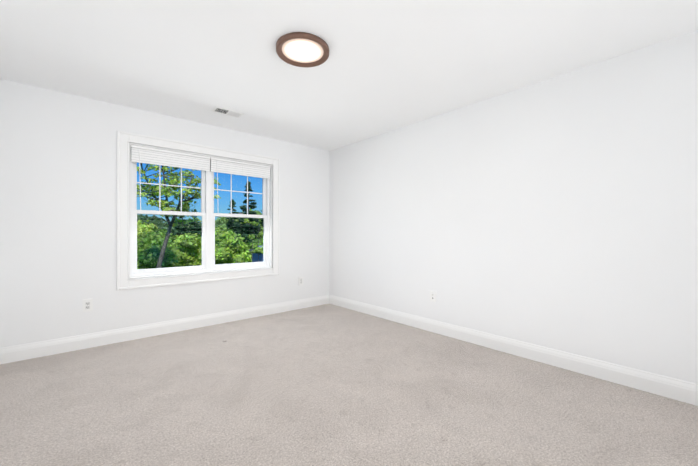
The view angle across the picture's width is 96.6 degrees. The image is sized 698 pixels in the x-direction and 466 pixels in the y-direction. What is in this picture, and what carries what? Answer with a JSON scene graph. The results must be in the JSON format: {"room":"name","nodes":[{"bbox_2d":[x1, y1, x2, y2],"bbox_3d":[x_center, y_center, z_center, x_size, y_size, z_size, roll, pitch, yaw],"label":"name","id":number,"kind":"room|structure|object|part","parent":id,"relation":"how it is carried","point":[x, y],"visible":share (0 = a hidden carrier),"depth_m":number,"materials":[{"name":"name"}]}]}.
{"room":"empty bedroom","nodes":[
{"label":"empty bedroom","id":0,"kind":"room"},
{"bbox_2d":[0,79,329,347],"bbox_3d":[-1.801,-0.100,3.940,3.770,2.500,0.180,0,0,-41],"label":"wall","id":1,"kind":"structure","parent":0,"point":[58,208],"depth_m":3.13,"materials":[{"name":"white paint"}]},
{"bbox_2d":[83,299,92,311],"bbox_3d":[-2.609,0.723,3.107,0.078,0.124,0.012,0,0,-41],"label":"outlet","id":2,"kind":"object","parent":1,"relation":"attached to","point":[87,305],"visible":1,"depth_m":3.10,"materials":[{"name":"white plastic"}]},
{"bbox_2d":[0,295,328,363],"bbox_3d":[-1.737,1.080,3.863,3.770,0.140,0.016,0,0,-41],"label":"baseboard","id":3,"kind":"structure","parent":1,"relation":"attached to","point":[9,354],"depth_m":3.39,"materials":[{"name":"white wood"}]},
{"bbox_2d":[119,133,277,287],"bbox_3d":[-1.776,-0.235,3.941,1.884,1.670,0.182,0,0,-41],"label":"window","id":4,"kind":"structure","parent":1,"relation":"in","point":[123,281],"depth_m":3.84,"materials":[{"name":"white plastic"}]},
{"bbox_3d":[-2.124,-0.566,3.711,0.685,0.627,0.012,0,0,-41],"label":"window muntin","id":5,"kind":"part","parent":4,"relation":"part of","materials":[{"name":"white plastic"}]},
{"bbox_2d":[116,130,279,289],"bbox_3d":[-1.718,-0.235,3.875,1.888,1.674,0.027,0,0,-41],"label":"window casing","id":6,"kind":"structure","parent":4,"relation":"attached to","point":[118,209],"depth_m":3.53,"materials":[{"name":"white wood"}]},
{"bbox_3d":[-1.799,-0.235,3.968,1.590,1.376,0.070,0,0,-41],"label":"window sashes","id":7,"kind":"part","parent":4,"relation":"part of","materials":[{"name":"white plastic"}]},
{"bbox_2d":[127,141,273,280],"bbox_3d":[-1.720,-0.235,3.877,1.706,1.492,0.022,0,0,-41],"label":"bead","id":8,"kind":"object","parent":4,"relation":"attached to","point":[128,279],"visible":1,"depth_m":3.56},
{"bbox_2d":[129,143,271,278],"bbox_3d":[-1.751,-0.235,3.913,1.674,1.460,0.076,0,0,-41],"label":"liner","id":9,"kind":"object","parent":4,"relation":"attached to","point":[270,222],"visible":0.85,"depth_m":3.98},
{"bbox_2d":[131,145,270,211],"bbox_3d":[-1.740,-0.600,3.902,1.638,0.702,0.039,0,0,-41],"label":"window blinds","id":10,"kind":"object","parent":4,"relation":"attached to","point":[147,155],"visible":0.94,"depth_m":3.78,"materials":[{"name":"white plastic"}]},
{"bbox_3d":[-1.498,-0.565,4.255,0.685,0.627,0.012,0,0,-41],"label":"window muntin","id":11,"kind":"part","parent":4,"relation":"part of","materials":[{"name":"white plastic"}]},
{"bbox_2d":[299,277,302,284],"bbox_3d":[-0.731,0.734,4.742,0.078,0.124,0.012,0,0,-41],"label":"outlet","id":12,"kind":"object","parent":1,"relation":"attached to","point":[300,280],"visible":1,"depth_m":4.74,"materials":[{"name":"white plastic"}]},
{"bbox_2d":[0,304,697,465],"bbox_3d":[-0.101,1.206,1.983,4.130,0.120,5.360,0,0,-41],"label":"floor","id":13,"kind":"structure","parent":0,"point":[327,385],"depth_m":2.07,"materials":[{"name":"carpet"}]},
{"bbox_2d":[0,0,697,150],"bbox_3d":[-0.101,-1.429,1.989,4.130,0.150,5.360,0,0,-41],"label":"ceiling","id":14,"kind":"structure","parent":0,"point":[387,66],"depth_m":2.33,"materials":[{"name":"white paint"}]},
{"bbox_2d":[212,107,243,117],"bbox_3d":[-1.355,-1.347,3.483,0.310,0.009,0.160,0,0,-41],"label":"ceiling vent","id":15,"kind":"object","parent":14,"relation":"in","point":[227,112],"visible":1,"depth_m":3.48,"materials":[{"name":"white metal"}]},
{"bbox_2d":[276,32,328,66],"bbox_3d":[-0.339,-1.334,2.285,0.386,0.038,0.386,0,0,-41],"label":"recessed light","id":16,"kind":"object","parent":14,"relation":"in","point":[300,49],"visible":1,"depth_m":2.26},
{"bbox_2d":[329,30,697,383],"bbox_3d":[1.389,-0.102,3.283,0.180,2.500,5.360,0,0,-41],"label":"wall","id":17,"kind":"structure","parent":0,"point":[559,212],"depth_m":2.71,"materials":[{"name":"white paint"}]},
{"bbox_2d":[430,291,435,301],"bbox_3d":[0.971,0.735,3.607,0.022,0.124,0.078,0,0,-41],"label":"outlet","id":18,"kind":"object","parent":17,"relation":"attached to","point":[432,296],"visible":1,"depth_m":3.60,"materials":[{"name":"white plastic"}]},
{"bbox_2d":[329,295,697,405],"bbox_3d":[1.315,1.078,3.216,0.016,0.140,5.000,0,0,-41],"label":"baseboard","id":19,"kind":"structure","parent":17,"relation":"attached to","point":[673,388],"depth_m":2.70,"materials":[{"name":"white wood"}]},
{"label":"outside","id":20,"kind":"structure","parent":0,"visible":0},
{"bbox_2d":[137,163,262,268],"bbox_3d":[-22.254,1.327,62.643,130.000,12.507,114.400,0,0,-41],"label":"trees","id":21,"kind":"object","parent":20,"point":[239,247],"depth_m":18.20,"materials":[{"name":"green plant"}]}
]}

